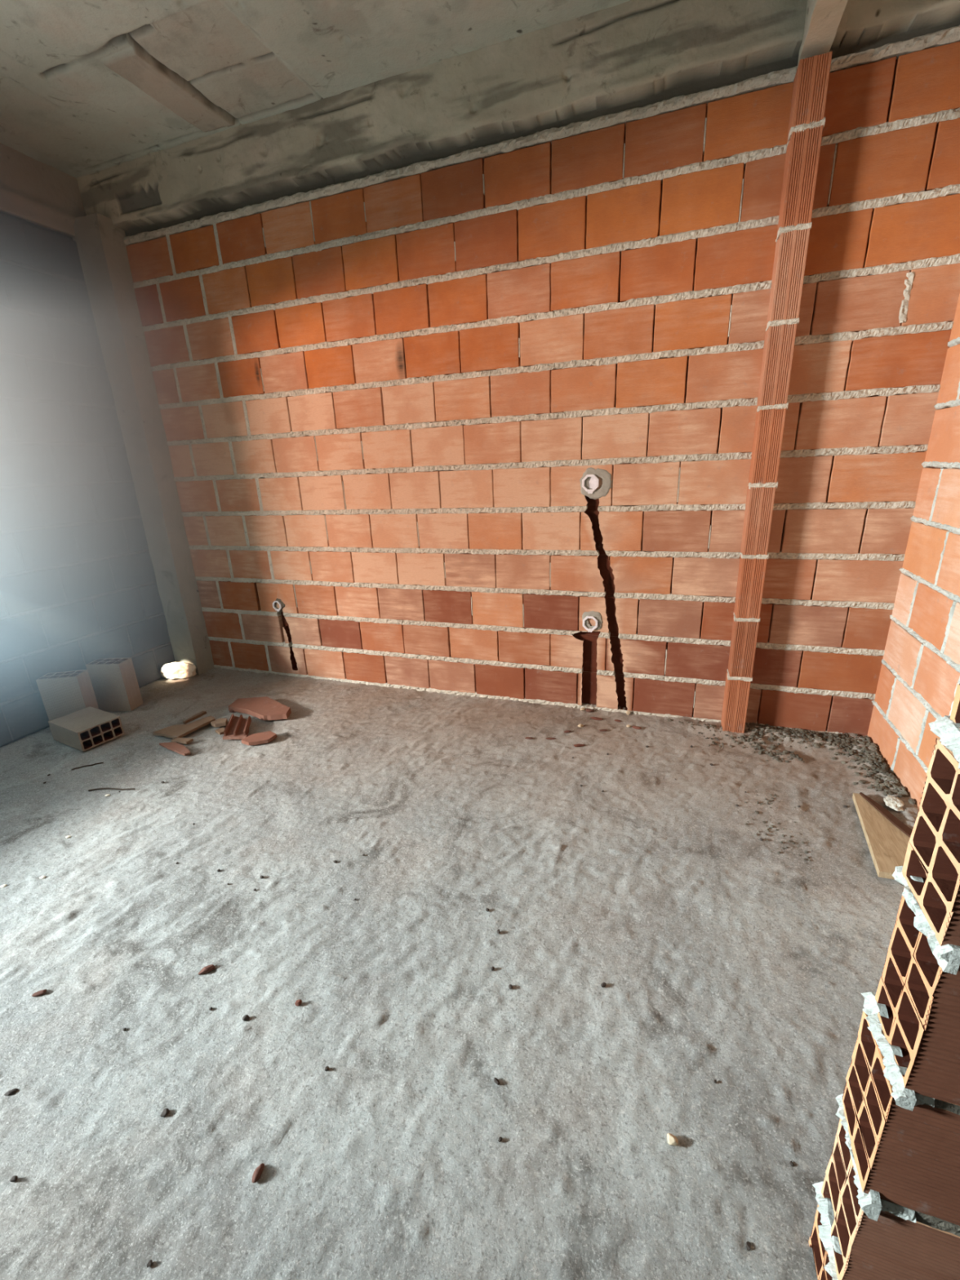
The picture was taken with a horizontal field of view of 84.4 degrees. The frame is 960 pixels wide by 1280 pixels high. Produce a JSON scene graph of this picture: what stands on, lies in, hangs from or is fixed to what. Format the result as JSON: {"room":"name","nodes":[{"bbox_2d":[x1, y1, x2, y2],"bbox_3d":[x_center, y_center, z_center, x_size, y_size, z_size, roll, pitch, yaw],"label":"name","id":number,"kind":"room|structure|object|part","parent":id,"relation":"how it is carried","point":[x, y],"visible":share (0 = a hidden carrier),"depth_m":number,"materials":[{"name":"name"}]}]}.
{"room":"unfinished building room","nodes":[
{"label":"unfinished building room","id":0,"kind":"room"},
{"bbox_2d":[0,211,174,746],"bbox_3d":[-2.970,-0.522,1.547,0.155,2.930,4.450,4,19,19],"label":"window","id":1,"kind":"structure","parent":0,"point":[78,588],"depth_m":2.96,"materials":[{"name":"glass"}]},
{"bbox_2d":[0,142,85,237],"bbox_3d":[-2.945,-1.786,1.128,0.065,0.310,4.300,4,19,19],"label":"beam","id":2,"kind":"structure","parent":1,"relation":"attached to","point":[32,190],"depth_m":2.77,"materials":[{"name":"concrete"}]},
{"bbox_2d":[0,0,630,177],"bbox_3d":[-0.539,-1.770,0.126,5.500,0.168,4.520,4,19,19],"label":"ceiling","id":3,"kind":"structure","parent":0,"point":[87,86],"depth_m":2.12,"materials":[{"name":"concrete"}]},
{"bbox_2d":[0,666,918,1279],"bbox_3d":[-0.398,1.072,1.119,5.500,0.166,4.430,4,19,19],"label":"floor","id":4,"kind":"structure","parent":0,"point":[721,956],"depth_m":1.41,"materials":[{"name":"concrete"}]},
{"bbox_2d":[4,1088,17,1096],"bbox_3d":[-1.073,1.035,1.212,0.025,0.009,0.011,-9,19,-18],"label":"chip","id":5,"kind":"object","parent":4,"relation":"on","point":[12,1091],"visible":1,"depth_m":1.21,"materials":[{"name":"grey stone"}]},
{"bbox_2d":[9,1175,17,1182],"bbox_3d":[-0.930,1.076,1.057,0.014,0.008,0.010,0,18,6],"label":"pebble","id":6,"kind":"object","parent":4,"relation":"on","point":[15,1178],"visible":1,"depth_m":1.05,"materials":[{"name":"stone"}]},
{"bbox_2d":[31,989,46,996],"bbox_3d":[-1.202,0.964,1.444,0.033,0.011,0.015,-9,19,-19],"label":"chip","id":7,"kind":"object","parent":4,"relation":"on","point":[41,993],"visible":1,"depth_m":1.44,"materials":[{"name":"orange brick"}]},
{"bbox_2d":[35,669,98,720],"bbox_3d":[-2.324,0.336,2.999,0.208,0.303,0.111,-5,18,-7],"label":"brick","id":8,"kind":"object","parent":4,"relation":"on","point":[62,693],"visible":0.71,"depth_m":2.95,"materials":[{"name":"grey brick"}]},
{"bbox_2d":[48,706,124,751],"bbox_3d":[-2.114,0.473,2.846,0.303,0.110,0.207,8,21,28],"label":"brick","id":9,"kind":"object","parent":4,"relation":"on","point":[84,729],"visible":1,"depth_m":2.80,"materials":[{"name":"beige brick"}]},
{"bbox_2d":[71,762,103,769],"bbox_3d":[-1.912,0.614,2.582,0.129,0.009,0.020,-11,20,-25],"label":"straw","id":10,"kind":"object","parent":4,"relation":"on","point":[99,762],"visible":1,"depth_m":2.58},
{"bbox_2d":[88,787,134,791],"bbox_3d":[-1.652,0.671,2.380,0.207,0.010,0.021,-2,18,1],"label":"straw","id":11,"kind":"object","parent":4,"relation":"on","point":[100,788],"visible":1,"depth_m":2.38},
{"bbox_2d":[85,657,143,711],"bbox_3d":[-2.195,0.269,3.186,0.208,0.303,0.111,-1,18,4],"label":"brick","id":12,"kind":"object","parent":4,"relation":"on","point":[114,682],"visible":0.98,"depth_m":3.15,"materials":[{"name":"beige brick"}]},
{"bbox_2d":[72,212,213,675],"bbox_3d":[-2.106,-1.068,3.406,0.227,2.717,0.172,4,19,19],"label":"pillar concrete","id":13,"kind":"structure","parent":4,"relation":"on","point":[101,246],"depth_m":3.26,"materials":[{"name":"grey concrete"}]},
{"bbox_2d":[146,1259,152,1267],"bbox_3d":[-0.582,1.100,0.934,0.009,0.007,0.009,-6,19,-11],"label":"pebble","id":14,"kind":"object","parent":4,"relation":"on","point":[149,1264],"visible":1,"depth_m":0.93,"materials":[{"name":"stone"}]},
{"bbox_2d":[160,1108,168,1117],"bbox_3d":[-0.688,1.033,1.156,0.016,0.010,0.016,4,19,19],"label":"chip","id":15,"kind":"object","parent":4,"relation":"on","point":[166,1111],"visible":1,"depth_m":1.15,"materials":[{"name":"grey stone"}]},
{"bbox_2d":[159,742,191,755],"bbox_3d":[-1.551,0.550,2.707,0.247,0.011,0.052,9,21,30],"label":"fragment","id":16,"kind":"object","parent":4,"relation":"on","point":[180,748],"visible":1,"depth_m":2.69,"materials":[{"name":"orange brick"}]},
{"bbox_2d":[160,661,196,679],"bbox_3d":[-2.095,0.202,3.669,0.247,0.106,0.120,-4,18,-4],"label":"lump","id":17,"kind":"object","parent":4,"relation":"on","point":[173,670],"visible":1,"depth_m":3.63,"materials":[{"name":"white stone"}]},
{"bbox_2d":[171,737,193,744],"bbox_3d":[-1.561,0.527,2.773,0.106,0.012,0.039,2,19,14],"label":"fragment","id":18,"kind":"object","parent":4,"relation":"on","point":[182,740],"visible":1,"depth_m":2.77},
{"bbox_2d":[153,715,215,738],"bbox_3d":[-1.623,0.473,2.923,0.181,0.019,0.262,7,21,27],"label":"fragment","id":19,"kind":"object","parent":4,"relation":"on","point":[174,731],"visible":1,"depth_m":2.88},
{"bbox_2d":[182,711,206,724],"bbox_3d":[-1.610,0.437,2.990,0.025,0.016,0.141,4,19,19],"label":"fragment","id":20,"kind":"object","parent":19,"relation":"on","point":[202,713],"visible":1,"depth_m":2.98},
{"bbox_2d":[198,964,214,974],"bbox_3d":[-0.767,0.924,1.484,0.043,0.016,0.021,-13,21,-30],"label":"chip","id":21,"kind":"object","parent":4,"relation":"on","point":[205,970],"visible":1,"depth_m":1.48,"materials":[{"name":"orange brick"}]},
{"bbox_2d":[210,718,227,727],"bbox_3d":[-1.446,0.461,2.942,0.099,0.032,0.069,4,19,19],"label":"fragment","id":22,"kind":"object","parent":4,"relation":"on","point":[220,722],"visible":1,"depth_m":2.92,"materials":[{"name":"beige brick"}]},
{"bbox_2d":[215,727,224,734],"bbox_3d":[-1.398,0.493,2.859,0.045,0.012,0.057,-18,24,-39],"label":"fragment","id":23,"kind":"object","parent":4,"relation":"on","point":[220,731],"visible":0.83,"depth_m":2.85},
{"bbox_2d":[222,713,251,739],"bbox_3d":[-1.315,0.462,2.890,0.125,0.039,0.302,-6,19,-12],"label":"fragment","id":24,"kind":"object","parent":4,"relation":"on","point":[237,727],"visible":0.98,"depth_m":2.85,"materials":[{"name":"orange brick"}]},
{"bbox_2d":[242,1014,249,1021],"bbox_3d":[-0.595,0.961,1.345,0.018,0.010,0.014,-2,18,0],"label":"chip","id":25,"kind":"object","parent":4,"relation":"on","point":[245,1018],"visible":1,"depth_m":1.34,"materials":[{"name":"grey stone"}]},
{"bbox_2d":[251,1163,264,1182],"bbox_3d":[-0.440,1.055,1.049,0.016,0.013,0.033,2,19,15],"label":"chip","id":26,"kind":"object","parent":4,"relation":"on","point":[258,1171],"visible":1,"depth_m":1.04,"materials":[{"name":"red brick"}]},
{"bbox_2d":[241,730,276,745],"bbox_3d":[-1.149,0.512,2.754,0.175,0.023,0.094,-7,19,-14],"label":"fragment","id":27,"kind":"object","parent":4,"relation":"on","point":[260,738],"visible":1,"depth_m":2.74,"materials":[{"name":"orange brick"}]},
{"bbox_2d":[228,696,291,720],"bbox_3d":[-1.270,0.396,3.100,0.465,0.040,0.187,8,21,29],"label":"fragment","id":28,"kind":"object","parent":4,"relation":"on","point":[264,708],"visible":1,"depth_m":3.07,"materials":[{"name":"orange brick"}]},
{"bbox_2d":[294,999,302,1006],"bbox_3d":[-0.473,0.947,1.381,0.017,0.012,0.015,-5,18,-9],"label":"chip","id":29,"kind":"object","parent":4,"relation":"on","point":[298,1002],"visible":1,"depth_m":1.38,"materials":[{"name":"red brick"}]},
{"bbox_2d":[493,1077,499,1084],"bbox_3d":[0.037,0.994,1.191,0.010,0.008,0.017,-17,23,-37],"label":"pebble","id":30,"kind":"object","parent":4,"relation":"on","point":[495,1080],"visible":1,"depth_m":1.19,"materials":[{"name":"stone"}]},
{"bbox_2d":[573,743,585,746],"bbox_3d":[0.484,0.512,2.578,0.058,0.014,0.024,-4,18,-4],"label":"chip","id":31,"kind":"object","parent":4,"relation":"on","point":[576,744],"visible":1,"depth_m":2.57,"materials":[{"name":"orange brick"}]},
{"bbox_2d":[585,708,594,712],"bbox_3d":[0.608,0.390,2.924,0.050,0.020,0.028,4,19,19],"label":"chip","id":32,"kind":"object","parent":4,"relation":"on","point":[588,710],"visible":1,"depth_m":2.92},
{"bbox_2d":[590,716,602,719],"bbox_3d":[0.622,0.420,2.828,0.067,0.016,0.022,4,19,19],"label":"chip","id":33,"kind":"object","parent":4,"relation":"on","point":[592,717],"visible":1,"depth_m":2.82,"materials":[{"name":"brick"}]},
{"bbox_2d":[600,982,606,987],"bbox_3d":[0.327,0.912,1.401,0.016,0.008,0.011,-11,20,-25],"label":"pebble","id":34,"kind":"object","parent":4,"relation":"on","point":[602,984],"visible":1,"depth_m":1.40,"materials":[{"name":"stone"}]},
{"bbox_2d":[631,725,641,729],"bbox_3d":[0.805,0.449,2.720,0.047,0.014,0.018,8,21,29],"label":"chip","id":35,"kind":"object","parent":4,"relation":"on","point":[633,726],"visible":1,"depth_m":2.71,"materials":[{"name":"orange brick"}]},
{"bbox_2d":[666,1133,678,1146],"bbox_3d":[0.390,1.011,1.072,0.020,0.016,0.019,1,19,9],"label":"chip","id":36,"kind":"object","parent":4,"relation":"on","point":[672,1140],"visible":1,"depth_m":1.07,"materials":[{"name":"white stone"}]},
{"bbox_2d":[745,1241,751,1250],"bbox_3d":[0.470,1.063,0.929,0.012,0.007,0.009,-17,23,-38],"label":"pebble","id":37,"kind":"object","parent":4,"relation":"on","point":[748,1244],"visible":1,"depth_m":0.93,"materials":[{"name":"stone"}]},
{"bbox_2d":[720,51,832,733],"bbox_3d":[1.217,-0.782,2.257,0.104,2.587,0.119,4,19,19],"label":"pillar","id":38,"kind":"structure","parent":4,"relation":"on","point":[811,82],"depth_m":2.11,"materials":[{"name":"orange brick"}]},
{"bbox_2d":[797,0,848,66],"bbox_3d":[0.825,-1.878,0.913,0.098,0.317,2.110,4,19,19],"label":"beam","id":39,"kind":"structure","parent":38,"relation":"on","point":[823,17],"depth_m":1.74,"materials":[{"name":"concrete"}]},
{"bbox_2d":[666,717,915,869],"bbox_3d":[1.254,0.578,2.207,0.916,0.062,1.039,4,19,19],"label":"rubble","id":40,"kind":"object","parent":4,"relation":"on","point":[884,769],"visible":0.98,"depth_m":2.41,"materials":[{"name":"grey gravel"}]},
{"bbox_2d":[883,794,904,811],"bbox_3d":[1.567,0.611,2.001,0.063,0.023,0.088,4,19,19],"label":"lump","id":41,"kind":"object","parent":40,"relation":"on","point":[893,802],"visible":1,"depth_m":1.99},
{"bbox_2d":[852,791,912,879],"bbox_3d":[1.467,0.683,1.852,0.248,0.029,0.457,4,19,19],"label":"wooden board","id":42,"kind":"object","parent":4,"relation":"on","point":[887,838],"visible":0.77,"depth_m":1.85,"materials":[{"name":"brown wood"}]},
{"bbox_2d":[123,25,959,735],"bbox_3d":[-0.172,-1.065,2.829,4.600,2.930,0.175,4,19,19],"label":"wall","id":43,"kind":"structure","parent":0,"point":[386,398],"depth_m":2.53,"materials":[{"name":"brick"}]},
{"bbox_2d":[272,598,284,612],"bbox_3d":[-1.312,-0.228,3.474,0.109,0.104,0.044,4,19,19],"label":"junction box","id":44,"kind":"object","parent":43,"relation":"in","point":[282,605],"visible":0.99,"depth_m":3.46,"materials":[{"name":"white plastic"}]},
{"bbox_2d":[75,0,959,236],"bbox_3d":[-0.249,-2.302,2.322,4.220,0.298,0.120,4,19,19],"label":"beam","id":45,"kind":"structure","parent":43,"relation":"on","point":[632,54],"depth_m":2.19,"materials":[{"name":"concrete"}]},
{"bbox_2d":[582,610,602,632],"bbox_3d":[0.594,-0.103,2.799,0.116,0.120,0.044,4,19,19],"label":"junction box","id":46,"kind":"object","parent":43,"relation":"in","point":[596,615],"visible":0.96,"depth_m":2.78,"materials":[{"name":"white plastic"}]},
{"bbox_2d":[579,467,613,499],"bbox_3d":[0.564,-0.766,2.581,0.167,0.158,0.044,4,19,19],"label":"junction box","id":47,"kind":"object","parent":43,"relation":"in","point":[588,489],"visible":1,"depth_m":2.57,"materials":[{"name":"white plastic"}]},
{"bbox_3d":[0.544,-0.770,2.595,0.064,0.064,0.030,4,19,19],"label":"plate","id":48,"kind":"part","parent":47,"relation":"part of","materials":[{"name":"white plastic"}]},
{"bbox_2d":[808,683,959,1279],"bbox_3d":[1.332,-0.065,0.193,1.784,2.696,0.139,4,19,19],"label":"wall","id":49,"kind":"structure","parent":0,"point":[888,1197],"depth_m":0.68,"materials":[{"name":"brick"}]},
{"bbox_2d":[866,293,959,808],"bbox_3d":[1.514,-0.588,1.167,0.162,2.930,2.077,4,19,19],"label":"wall","id":50,"kind":"structure","parent":0,"point":[919,677],"depth_m":2.02,"materials":[{"name":"brick"}]}
]}

